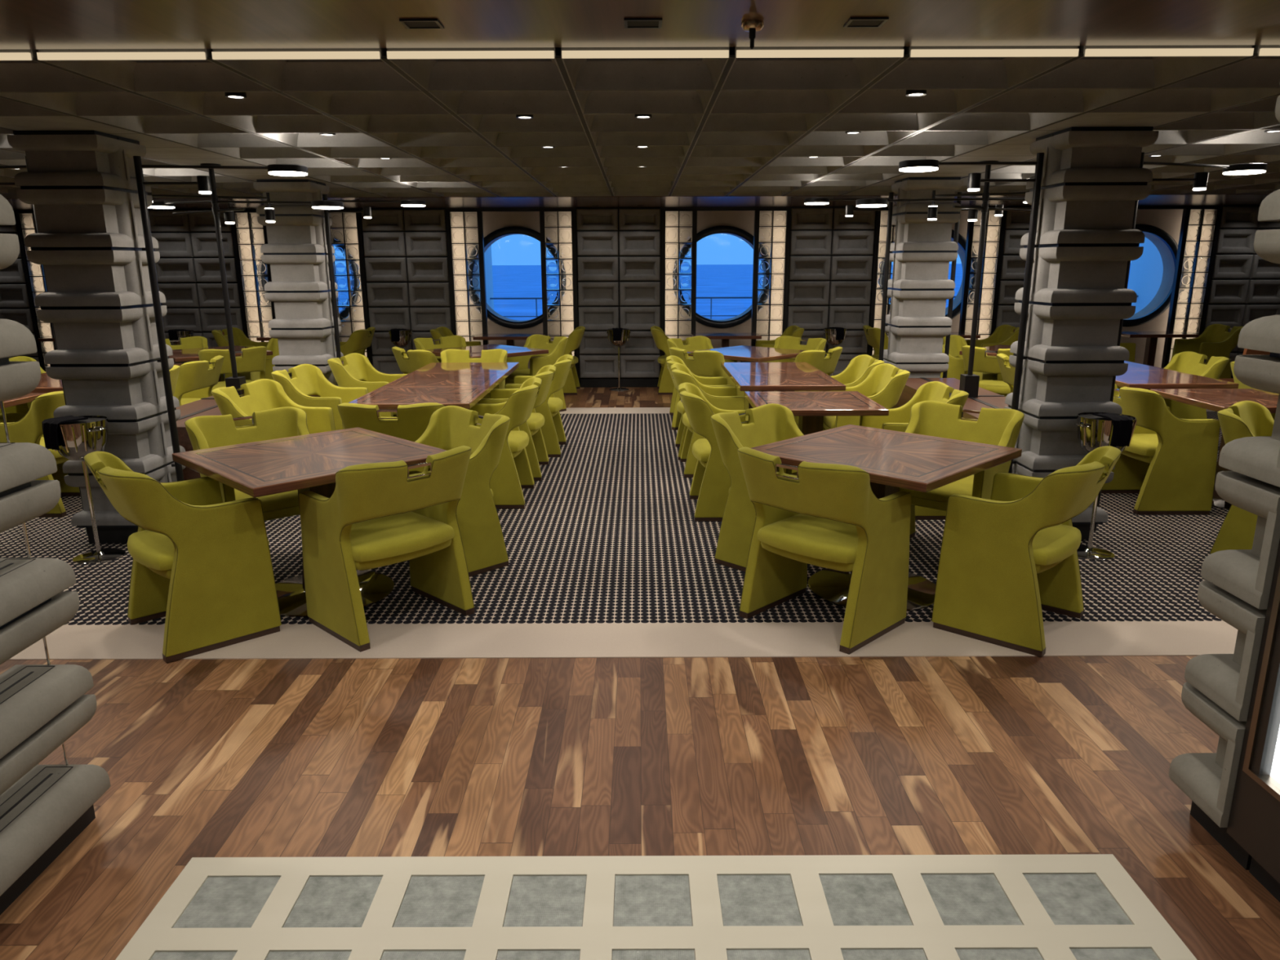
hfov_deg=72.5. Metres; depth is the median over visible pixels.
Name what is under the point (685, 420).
seat cushion
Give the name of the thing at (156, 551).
seat cushion
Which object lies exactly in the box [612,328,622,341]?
folded cloth
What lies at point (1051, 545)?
seat cushion
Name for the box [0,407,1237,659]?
carpet
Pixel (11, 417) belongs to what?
seat cushion
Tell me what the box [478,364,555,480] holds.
dining chair
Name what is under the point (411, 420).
dining chair
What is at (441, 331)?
dining chair
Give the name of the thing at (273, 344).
dining chair
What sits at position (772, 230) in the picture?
wall panel
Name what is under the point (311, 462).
dining table
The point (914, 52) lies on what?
light strip
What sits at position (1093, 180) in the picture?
column
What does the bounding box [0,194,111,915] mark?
column
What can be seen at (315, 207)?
diffuser
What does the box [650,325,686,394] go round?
dining chair
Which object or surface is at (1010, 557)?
dining chair
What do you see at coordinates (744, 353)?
dining table
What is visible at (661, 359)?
seat cushion
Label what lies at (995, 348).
dining table
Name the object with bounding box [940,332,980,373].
dining table
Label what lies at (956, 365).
dining chair
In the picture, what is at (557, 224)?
screen
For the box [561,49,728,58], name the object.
light strip
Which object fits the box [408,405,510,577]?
dining chair
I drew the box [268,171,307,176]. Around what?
diffuser
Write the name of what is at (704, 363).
dining chair
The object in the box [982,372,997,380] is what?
seat cushion
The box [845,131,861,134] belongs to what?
spotlight
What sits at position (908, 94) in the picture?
diffuser
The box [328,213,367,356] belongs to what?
screen
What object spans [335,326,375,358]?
dining chair
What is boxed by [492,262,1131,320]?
sea
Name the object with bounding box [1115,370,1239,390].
dining table
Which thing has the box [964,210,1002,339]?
screen
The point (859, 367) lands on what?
dining chair
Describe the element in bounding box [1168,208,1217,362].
screen
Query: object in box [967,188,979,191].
diffuser
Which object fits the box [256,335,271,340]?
dining table
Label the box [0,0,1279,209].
ceiling
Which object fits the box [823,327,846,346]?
bowl
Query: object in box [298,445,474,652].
dining chair
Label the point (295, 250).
column
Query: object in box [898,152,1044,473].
lamp
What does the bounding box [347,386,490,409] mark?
dining table
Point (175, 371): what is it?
dining chair
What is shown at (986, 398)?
dining table
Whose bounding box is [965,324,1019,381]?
dining chair
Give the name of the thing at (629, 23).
ceiling vent
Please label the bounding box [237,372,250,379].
seat cushion
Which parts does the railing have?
rail post, rail post, rail, rail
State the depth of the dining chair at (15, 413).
7.43 m
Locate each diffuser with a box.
[147,205,174,208]
[199,191,211,194]
[266,220,275,222]
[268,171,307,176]
[311,206,343,208]
[400,204,425,207]
[804,202,828,204]
[856,204,886,207]
[898,166,937,172]
[908,93,923,95]
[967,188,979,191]
[1192,187,1206,191]
[1222,169,1266,175]
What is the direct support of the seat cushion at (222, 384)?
on the dining chair at (252, 360)
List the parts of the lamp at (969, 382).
drop stem, lamp arm, lamp arm, lamp arm, lamp arm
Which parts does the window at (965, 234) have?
post, post, post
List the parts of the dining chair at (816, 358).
chrome handle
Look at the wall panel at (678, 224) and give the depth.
11.79 m
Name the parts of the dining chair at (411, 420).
chrome handle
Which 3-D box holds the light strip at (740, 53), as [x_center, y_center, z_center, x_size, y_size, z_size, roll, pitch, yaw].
[0.648,-1.536,3.146,0.601,0.024,0.010,0,14,0]
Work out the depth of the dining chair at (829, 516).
3.93 m
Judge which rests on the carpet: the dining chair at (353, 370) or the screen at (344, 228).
the dining chair at (353, 370)
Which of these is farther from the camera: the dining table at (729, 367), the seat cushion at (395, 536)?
the dining table at (729, 367)
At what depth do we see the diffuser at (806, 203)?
7.92 m
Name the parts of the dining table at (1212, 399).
table leg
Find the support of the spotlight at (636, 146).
attached to the ceiling
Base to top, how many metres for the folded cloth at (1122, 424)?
0.163 m
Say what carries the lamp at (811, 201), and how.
on the carpet
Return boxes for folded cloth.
[41,415,88,450]
[168,328,186,342]
[390,328,405,342]
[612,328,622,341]
[829,327,844,340]
[1092,413,1133,447]
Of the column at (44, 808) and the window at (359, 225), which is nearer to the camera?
the column at (44, 808)
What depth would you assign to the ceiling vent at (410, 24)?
2.79 m
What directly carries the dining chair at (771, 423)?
on the carpet
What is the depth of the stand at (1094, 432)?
4.97 m
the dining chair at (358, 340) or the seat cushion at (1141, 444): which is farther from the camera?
the dining chair at (358, 340)
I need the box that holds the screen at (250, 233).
[234,212,272,342]
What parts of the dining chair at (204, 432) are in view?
chrome handle, seat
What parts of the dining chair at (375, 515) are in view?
foot rail, seat, chrome handle, foot rail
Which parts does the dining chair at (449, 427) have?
chrome handle, foot rail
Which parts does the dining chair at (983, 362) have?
chrome handle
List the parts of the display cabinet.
display frame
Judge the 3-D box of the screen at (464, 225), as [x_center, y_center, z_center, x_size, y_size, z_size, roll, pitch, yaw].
[-2.340,-2.478,11.902,0.388,2.268,0.080,0,14,0]
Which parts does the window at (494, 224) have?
post, post, post, post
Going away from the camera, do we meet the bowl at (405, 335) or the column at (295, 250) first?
the column at (295, 250)
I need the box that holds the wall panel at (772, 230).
[755,210,786,340]
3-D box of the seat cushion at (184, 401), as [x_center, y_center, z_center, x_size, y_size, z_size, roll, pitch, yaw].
[-4.211,-0.687,7.986,0.518,0.079,0.524,0,14,0]
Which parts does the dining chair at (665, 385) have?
foot rail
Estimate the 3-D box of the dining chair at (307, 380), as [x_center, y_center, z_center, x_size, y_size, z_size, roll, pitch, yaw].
[-2.615,-0.506,7.252,0.616,0.855,0.658,1,14,4]
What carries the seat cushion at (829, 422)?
on the dining chair at (885, 383)
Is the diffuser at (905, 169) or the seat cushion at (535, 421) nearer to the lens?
the diffuser at (905, 169)
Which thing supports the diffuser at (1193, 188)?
attached to the lamp at (1200, 180)
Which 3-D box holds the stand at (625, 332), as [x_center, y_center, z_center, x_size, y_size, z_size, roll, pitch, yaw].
[-0.286,-1.624,11.811,0.308,0.820,0.308,12,19,41]
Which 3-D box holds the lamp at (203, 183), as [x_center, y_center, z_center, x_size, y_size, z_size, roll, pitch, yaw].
[-2.452,-0.773,5.354,0.976,2.285,0.224,-4,14,-14]
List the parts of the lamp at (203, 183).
lamp arm, lamp arm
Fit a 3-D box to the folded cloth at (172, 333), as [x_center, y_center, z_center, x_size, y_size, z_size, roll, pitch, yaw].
[-6.182,-1.928,11.665,0.135,0.163,0.198,2,14,10]
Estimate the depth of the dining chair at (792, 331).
11.71 m
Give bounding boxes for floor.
[0,386,1279,959]
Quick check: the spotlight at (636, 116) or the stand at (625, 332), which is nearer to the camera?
the spotlight at (636, 116)
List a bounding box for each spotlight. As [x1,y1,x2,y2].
[224,92,246,98]
[319,133,335,136]
[515,114,533,119]
[541,146,555,148]
[634,114,652,118]
[635,146,649,147]
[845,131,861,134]
[905,89,926,97]
[1264,129,1279,133]
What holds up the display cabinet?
on the floor
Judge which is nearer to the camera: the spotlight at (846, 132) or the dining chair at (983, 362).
the spotlight at (846, 132)
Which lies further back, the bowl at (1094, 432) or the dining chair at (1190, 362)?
the dining chair at (1190, 362)
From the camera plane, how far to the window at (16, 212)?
11.80 m
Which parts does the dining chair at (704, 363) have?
chrome handle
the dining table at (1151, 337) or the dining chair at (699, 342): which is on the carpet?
the dining chair at (699, 342)
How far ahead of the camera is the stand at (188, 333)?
11.64 m
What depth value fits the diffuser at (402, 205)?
8.03 m
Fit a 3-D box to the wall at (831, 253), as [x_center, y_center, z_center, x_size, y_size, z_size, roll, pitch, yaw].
[-0.259,-2.559,12.089,19.100,2.500,0.500,0,14,0]
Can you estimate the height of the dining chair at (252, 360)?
0.855 m
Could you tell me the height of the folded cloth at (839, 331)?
0.163 m
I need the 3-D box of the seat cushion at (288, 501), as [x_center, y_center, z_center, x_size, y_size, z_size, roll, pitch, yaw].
[-2.078,0.071,4.907,0.524,0.079,0.518,-12,18,-40]
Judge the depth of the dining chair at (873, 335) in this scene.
11.44 m
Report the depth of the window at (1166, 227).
12.03 m
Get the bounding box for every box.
[175,395,320,479]
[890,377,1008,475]
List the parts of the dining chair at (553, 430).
seat, foot rail, foot rail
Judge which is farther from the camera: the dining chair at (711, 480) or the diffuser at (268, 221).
the diffuser at (268, 221)
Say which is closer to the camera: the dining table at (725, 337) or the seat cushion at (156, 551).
the seat cushion at (156, 551)
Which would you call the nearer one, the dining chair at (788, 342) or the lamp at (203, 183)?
the lamp at (203, 183)
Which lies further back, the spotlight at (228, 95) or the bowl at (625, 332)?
the bowl at (625, 332)
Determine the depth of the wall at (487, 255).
13.63 m
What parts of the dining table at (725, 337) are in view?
table leg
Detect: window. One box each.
[13,209,44,370]
[231,208,373,365]
[444,207,579,382]
[660,206,791,368]
[866,206,1007,355]
[1120,205,1222,368]
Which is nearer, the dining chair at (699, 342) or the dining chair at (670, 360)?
the dining chair at (670, 360)
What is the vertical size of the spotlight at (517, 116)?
0.085 m
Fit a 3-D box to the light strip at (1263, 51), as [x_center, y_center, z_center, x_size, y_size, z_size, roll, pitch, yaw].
[2.535,-1.542,3.146,0.601,0.024,0.010,0,14,0]
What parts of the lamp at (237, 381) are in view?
lamp arm, lamp arm, lamp arm, ceiling plate, lamp arm, drop stem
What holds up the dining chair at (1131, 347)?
on the floor
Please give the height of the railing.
1.210 m
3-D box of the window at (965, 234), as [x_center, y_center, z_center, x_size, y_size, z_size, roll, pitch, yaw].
[4.006,-2.550,12.198,1.728,2.400,0.700,0,14,0]
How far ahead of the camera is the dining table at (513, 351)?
9.65 m
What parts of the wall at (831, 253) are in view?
wall panel, wall panel, wall panel, wall panel, wall panel, wall panel, wall panel, wall panel, wall panel, wall panel, wall panel, wall panel, wall panel, wall panel, wall panel, wall panel, wall panel, wall panel, wall panel, wall panel, wall panel, wall panel, wall panel, wall panel, wall panel, wall panel, wall panel, wall panel, wall panel, wall panel, wall panel, wall panel, wall panel, wall panel, wall panel, wall panel, wall panel, wall panel, wall panel, wall panel, baseboard, wall panel, wall panel, wall panel, wall panel, wall panel, wall panel, wall panel, wall panel, wall panel, wall panel, wall panel, wall panel, wall panel, wall panel, wall panel, wall panel, wall panel, wall panel, wall panel, wall panel, wall panel, wall panel, wall panel, wall panel, wall panel, wall panel, wall panel, wall panel, wall panel, wall panel, wall panel, wall panel, wall panel, wall panel, wall panel, wall panel, wall panel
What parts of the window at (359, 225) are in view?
post, post, post, post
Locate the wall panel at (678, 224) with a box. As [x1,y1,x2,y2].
[664,210,693,340]
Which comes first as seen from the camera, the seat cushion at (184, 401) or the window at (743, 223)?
the seat cushion at (184, 401)
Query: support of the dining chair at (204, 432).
on the carpet
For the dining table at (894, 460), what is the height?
0.750 m
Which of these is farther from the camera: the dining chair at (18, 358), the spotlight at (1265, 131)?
the dining chair at (18, 358)
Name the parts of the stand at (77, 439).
handle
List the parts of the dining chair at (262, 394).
chrome handle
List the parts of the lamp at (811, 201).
lamp arm, lamp arm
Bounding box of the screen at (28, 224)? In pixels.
[18,213,56,372]
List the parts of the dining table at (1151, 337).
table leg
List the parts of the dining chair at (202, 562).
chrome handle, foot rail, seat, foot rail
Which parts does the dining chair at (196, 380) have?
chrome handle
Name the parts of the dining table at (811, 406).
table leg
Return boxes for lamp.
[0,155,87,534]
[133,155,307,481]
[146,163,343,396]
[322,194,425,359]
[804,192,893,360]
[856,160,1031,397]
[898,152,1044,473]
[942,191,1026,377]
[1093,152,1267,531]
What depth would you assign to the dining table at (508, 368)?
8.00 m
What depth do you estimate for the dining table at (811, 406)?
6.01 m
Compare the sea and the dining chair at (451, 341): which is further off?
the sea
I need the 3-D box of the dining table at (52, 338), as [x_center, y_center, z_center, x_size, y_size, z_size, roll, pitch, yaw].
[-7.431,-1.557,11.786,0.900,0.750,0.540,0,14,0]
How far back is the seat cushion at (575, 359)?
11.54 m
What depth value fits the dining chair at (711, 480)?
5.78 m
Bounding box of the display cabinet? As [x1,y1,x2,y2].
[1226,540,1279,902]
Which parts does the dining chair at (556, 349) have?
seat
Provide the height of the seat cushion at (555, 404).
0.079 m
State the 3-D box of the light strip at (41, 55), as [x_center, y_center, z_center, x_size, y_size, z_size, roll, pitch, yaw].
[-1.868,-1.527,3.146,0.601,0.024,0.010,0,14,0]
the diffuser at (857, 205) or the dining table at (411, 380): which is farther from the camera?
the dining table at (411, 380)
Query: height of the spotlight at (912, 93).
0.085 m
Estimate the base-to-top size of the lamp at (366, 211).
2.285 m
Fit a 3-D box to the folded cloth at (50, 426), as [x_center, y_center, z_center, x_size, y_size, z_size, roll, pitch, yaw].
[-3.240,-0.268,4.925,0.136,0.163,0.198,5,15,21]
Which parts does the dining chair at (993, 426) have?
seat, chrome handle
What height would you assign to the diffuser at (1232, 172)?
0.010 m
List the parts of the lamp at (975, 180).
lamp arm, lamp arm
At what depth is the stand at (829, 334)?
11.65 m
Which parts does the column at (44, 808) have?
metal rod, metal rod, metal rod, metal rod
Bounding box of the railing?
[489,295,1138,319]
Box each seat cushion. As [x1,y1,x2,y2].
[0,413,26,422]
[40,436,62,458]
[127,529,269,570]
[180,398,200,405]
[210,379,252,392]
[234,488,298,511]
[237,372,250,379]
[350,511,454,561]
[482,391,490,398]
[506,368,529,378]
[507,431,528,452]
[526,413,544,431]
[547,397,563,412]
[572,355,577,364]
[657,355,666,364]
[676,400,685,413]
[682,412,691,427]
[692,438,711,462]
[756,513,857,563]
[823,416,835,428]
[871,354,879,359]
[898,475,973,502]
[978,379,1010,394]
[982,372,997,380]
[1031,524,1081,565]
[1124,433,1158,456]
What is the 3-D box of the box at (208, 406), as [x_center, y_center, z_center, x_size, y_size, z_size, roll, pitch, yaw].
[-3.171,-0.320,6.935,0.590,0.650,2.370,0,14,0]
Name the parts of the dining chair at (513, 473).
foot rail, seat, foot rail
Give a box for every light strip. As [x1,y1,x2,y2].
[0,52,31,60]
[36,51,205,60]
[211,51,380,59]
[386,50,554,58]
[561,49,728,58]
[736,48,903,57]
[910,48,1079,57]
[1084,48,1253,56]
[1258,48,1279,56]
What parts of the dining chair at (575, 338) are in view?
foot rail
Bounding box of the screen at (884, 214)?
[871,210,895,355]
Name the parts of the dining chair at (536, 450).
seat, foot rail, foot rail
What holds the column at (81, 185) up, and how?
on the carpet
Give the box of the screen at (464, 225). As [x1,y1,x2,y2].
[449,211,483,345]
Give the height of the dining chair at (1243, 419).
0.855 m
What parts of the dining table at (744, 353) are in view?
table leg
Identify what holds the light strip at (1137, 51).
attached to the ceiling
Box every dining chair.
[0,391,79,517]
[0,403,28,422]
[8,355,46,409]
[83,451,281,662]
[164,336,224,381]
[169,364,180,395]
[173,355,223,405]
[184,406,310,520]
[198,346,266,395]
[211,327,268,381]
[211,378,335,434]
[237,337,279,380]
[271,364,368,430]
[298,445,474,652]
[327,352,407,417]
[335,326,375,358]
[337,402,445,441]
[391,346,439,373]
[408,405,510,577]
[413,335,466,362]
[430,326,481,346]
[440,348,507,398]
[469,377,542,508]
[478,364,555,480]
[504,354,573,457]
[505,333,568,412]
[549,325,585,395]
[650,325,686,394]
[666,335,737,415]
[666,355,732,460]
[669,346,748,430]
[670,363,745,477]
[678,382,747,521]
[710,403,804,571]
[737,446,911,654]
[755,325,804,362]
[758,335,826,391]
[793,346,843,426]
[822,363,910,431]
[831,354,884,386]
[859,381,968,519]
[862,324,888,359]
[898,400,1024,538]
[931,445,1121,657]
[940,334,997,380]
[961,345,1013,396]
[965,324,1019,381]
[996,353,1015,392]
[1101,383,1220,515]
[1116,342,1136,389]
[1164,351,1229,419]
[1170,324,1243,378]
[1209,400,1274,554]
[1230,360,1253,388]
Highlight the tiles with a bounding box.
[115,853,1196,959]
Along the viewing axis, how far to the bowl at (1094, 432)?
4.91 m
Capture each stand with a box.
[54,415,125,564]
[171,329,194,363]
[388,328,413,373]
[605,328,631,391]
[822,327,846,375]
[1074,412,1137,560]
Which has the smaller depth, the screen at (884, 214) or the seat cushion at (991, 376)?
the seat cushion at (991, 376)
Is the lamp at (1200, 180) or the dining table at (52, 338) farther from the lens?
the dining table at (52, 338)
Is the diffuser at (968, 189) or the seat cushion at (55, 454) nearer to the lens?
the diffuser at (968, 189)
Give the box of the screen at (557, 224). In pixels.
[543,211,574,355]
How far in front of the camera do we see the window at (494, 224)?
11.97 m
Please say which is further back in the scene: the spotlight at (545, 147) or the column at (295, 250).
the column at (295, 250)
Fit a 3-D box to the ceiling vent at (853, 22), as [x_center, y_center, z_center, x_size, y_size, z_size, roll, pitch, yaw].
[0.720,-1.459,2.786,0.120,0.006,0.100,0,14,0]
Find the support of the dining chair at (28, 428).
on the carpet
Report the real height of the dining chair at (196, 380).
0.855 m
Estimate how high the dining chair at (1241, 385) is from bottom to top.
0.855 m
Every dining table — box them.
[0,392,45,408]
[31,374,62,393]
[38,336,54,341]
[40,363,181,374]
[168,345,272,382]
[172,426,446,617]
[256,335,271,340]
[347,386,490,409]
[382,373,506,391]
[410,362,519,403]
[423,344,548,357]
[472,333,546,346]
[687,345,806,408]
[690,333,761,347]
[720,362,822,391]
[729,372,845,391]
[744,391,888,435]
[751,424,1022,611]
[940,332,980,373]
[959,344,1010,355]
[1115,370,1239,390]
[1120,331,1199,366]
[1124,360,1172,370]
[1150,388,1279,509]
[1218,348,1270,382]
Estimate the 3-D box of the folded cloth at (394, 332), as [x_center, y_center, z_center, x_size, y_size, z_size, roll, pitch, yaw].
[-3.232,-1.938,11.665,0.135,0.163,0.198,2,14,10]
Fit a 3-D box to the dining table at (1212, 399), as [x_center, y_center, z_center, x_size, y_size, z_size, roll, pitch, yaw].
[4.239,-0.215,6.205,0.850,0.750,0.850,0,14,0]
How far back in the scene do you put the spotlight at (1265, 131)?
5.22 m
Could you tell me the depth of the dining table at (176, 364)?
8.37 m
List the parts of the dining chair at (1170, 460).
chrome handle, foot rail, seat, foot rail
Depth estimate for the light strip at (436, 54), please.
3.14 m
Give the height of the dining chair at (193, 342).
0.855 m
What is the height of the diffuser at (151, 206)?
0.010 m
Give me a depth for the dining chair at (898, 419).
6.15 m
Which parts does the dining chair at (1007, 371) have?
chrome handle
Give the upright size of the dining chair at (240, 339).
0.855 m
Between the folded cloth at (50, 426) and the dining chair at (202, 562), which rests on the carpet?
the dining chair at (202, 562)
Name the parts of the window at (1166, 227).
post, post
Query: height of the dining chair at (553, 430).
0.855 m
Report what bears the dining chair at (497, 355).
on the carpet
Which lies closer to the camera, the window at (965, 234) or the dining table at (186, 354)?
the dining table at (186, 354)
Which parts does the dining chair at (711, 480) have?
foot rail, seat, foot rail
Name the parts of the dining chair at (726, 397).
foot rail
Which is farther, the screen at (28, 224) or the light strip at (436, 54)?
the screen at (28, 224)
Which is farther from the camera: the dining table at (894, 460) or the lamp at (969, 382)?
the lamp at (969, 382)
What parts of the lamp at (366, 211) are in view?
lamp arm, lamp arm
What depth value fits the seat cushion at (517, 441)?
6.22 m
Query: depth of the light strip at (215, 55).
3.14 m
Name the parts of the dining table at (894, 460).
table leg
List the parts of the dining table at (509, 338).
table leg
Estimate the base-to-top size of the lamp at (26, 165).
2.285 m
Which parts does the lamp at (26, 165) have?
lamp arm, lamp arm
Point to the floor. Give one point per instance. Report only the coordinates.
(917, 755)
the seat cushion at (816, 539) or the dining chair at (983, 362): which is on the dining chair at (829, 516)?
the seat cushion at (816, 539)
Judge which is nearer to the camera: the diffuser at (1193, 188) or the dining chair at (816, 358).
the diffuser at (1193, 188)
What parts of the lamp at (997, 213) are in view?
lamp arm, lamp arm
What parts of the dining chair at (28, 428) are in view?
foot rail, seat, foot rail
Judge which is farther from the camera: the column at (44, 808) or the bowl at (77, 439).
the bowl at (77, 439)
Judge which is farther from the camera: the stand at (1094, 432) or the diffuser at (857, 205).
the diffuser at (857, 205)
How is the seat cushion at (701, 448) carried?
on the dining chair at (711, 480)
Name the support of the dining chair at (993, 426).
on the carpet
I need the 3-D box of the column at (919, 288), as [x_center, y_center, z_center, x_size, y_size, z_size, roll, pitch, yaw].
[2.580,-1.534,8.132,0.492,2.400,0.492,0,14,0]
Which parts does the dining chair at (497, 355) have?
chrome handle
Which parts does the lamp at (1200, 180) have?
lamp arm, lamp arm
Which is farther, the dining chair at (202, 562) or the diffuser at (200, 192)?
the diffuser at (200, 192)
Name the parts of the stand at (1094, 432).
handle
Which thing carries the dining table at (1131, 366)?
on the carpet
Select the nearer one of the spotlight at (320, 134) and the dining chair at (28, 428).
the spotlight at (320, 134)
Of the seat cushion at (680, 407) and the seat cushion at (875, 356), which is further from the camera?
the seat cushion at (875, 356)
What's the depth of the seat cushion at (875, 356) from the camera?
11.66 m
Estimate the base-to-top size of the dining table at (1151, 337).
0.750 m
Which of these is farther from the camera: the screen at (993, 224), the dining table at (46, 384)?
the screen at (993, 224)
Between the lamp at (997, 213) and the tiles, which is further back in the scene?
the lamp at (997, 213)
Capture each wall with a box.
[0,205,1279,387]
[484,244,493,310]
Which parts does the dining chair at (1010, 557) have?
foot rail, seat, foot rail, chrome handle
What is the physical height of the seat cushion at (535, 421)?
0.079 m
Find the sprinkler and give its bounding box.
[741,19,764,48]
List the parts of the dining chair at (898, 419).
foot rail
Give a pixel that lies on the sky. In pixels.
(1146, 272)
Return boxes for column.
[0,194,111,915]
[6,130,185,543]
[253,179,343,386]
[883,177,964,377]
[1004,126,1158,539]
[1168,81,1279,870]
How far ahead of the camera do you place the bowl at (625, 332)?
11.66 m
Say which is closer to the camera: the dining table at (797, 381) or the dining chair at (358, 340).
the dining table at (797, 381)
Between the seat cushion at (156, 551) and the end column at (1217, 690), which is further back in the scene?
the seat cushion at (156, 551)
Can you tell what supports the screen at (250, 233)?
attached to the window at (359, 225)
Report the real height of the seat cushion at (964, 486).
0.079 m
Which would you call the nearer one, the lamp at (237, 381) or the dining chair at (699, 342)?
the lamp at (237, 381)
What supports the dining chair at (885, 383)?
on the carpet
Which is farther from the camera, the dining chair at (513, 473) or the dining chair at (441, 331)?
the dining chair at (441, 331)
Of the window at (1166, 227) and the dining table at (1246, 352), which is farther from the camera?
the window at (1166, 227)
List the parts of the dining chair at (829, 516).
foot rail, chrome handle, seat, foot rail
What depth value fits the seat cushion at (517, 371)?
10.02 m
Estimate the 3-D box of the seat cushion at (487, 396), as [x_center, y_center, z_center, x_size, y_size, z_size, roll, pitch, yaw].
[-1.633,-0.814,8.463,0.524,0.079,0.518,0,14,0]
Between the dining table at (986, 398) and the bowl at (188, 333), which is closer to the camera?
the dining table at (986, 398)
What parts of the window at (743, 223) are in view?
post, post, post, post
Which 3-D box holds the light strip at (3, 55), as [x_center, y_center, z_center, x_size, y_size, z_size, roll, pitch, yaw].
[-2.497,-1.525,3.146,0.601,0.024,0.010,0,14,0]
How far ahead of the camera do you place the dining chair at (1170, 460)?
5.89 m
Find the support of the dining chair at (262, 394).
on the carpet
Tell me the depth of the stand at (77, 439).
4.95 m
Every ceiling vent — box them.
[399,18,444,29]
[623,17,662,28]
[843,17,888,27]
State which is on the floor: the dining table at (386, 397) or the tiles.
the tiles
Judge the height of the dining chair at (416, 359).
0.855 m
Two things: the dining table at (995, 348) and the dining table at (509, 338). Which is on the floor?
the dining table at (509, 338)
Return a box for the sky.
[1128,236,1163,313]
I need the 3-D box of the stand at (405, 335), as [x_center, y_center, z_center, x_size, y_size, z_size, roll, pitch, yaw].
[-3.207,-1.614,11.811,0.308,0.820,0.308,-11,17,-36]
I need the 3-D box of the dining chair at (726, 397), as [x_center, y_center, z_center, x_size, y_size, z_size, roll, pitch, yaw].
[0.560,-0.509,7.221,0.616,0.855,0.658,0,14,0]
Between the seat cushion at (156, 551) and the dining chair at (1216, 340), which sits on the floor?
the dining chair at (1216, 340)
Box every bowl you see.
[57,415,108,460]
[172,329,193,345]
[389,328,412,346]
[607,328,629,346]
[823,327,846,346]
[1076,412,1136,453]
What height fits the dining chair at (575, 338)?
0.855 m
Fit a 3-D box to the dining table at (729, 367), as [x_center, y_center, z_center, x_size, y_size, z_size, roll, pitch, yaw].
[1.188,-0.665,8.058,0.820,0.750,0.820,0,14,0]
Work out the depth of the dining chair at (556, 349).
10.15 m
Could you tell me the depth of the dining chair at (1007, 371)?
7.93 m
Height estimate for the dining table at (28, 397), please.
0.750 m
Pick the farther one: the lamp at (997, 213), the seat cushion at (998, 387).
the seat cushion at (998, 387)
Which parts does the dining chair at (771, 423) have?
foot rail, chrome handle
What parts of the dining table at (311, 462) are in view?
table leg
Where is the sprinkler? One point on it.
(752, 26)
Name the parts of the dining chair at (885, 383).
seat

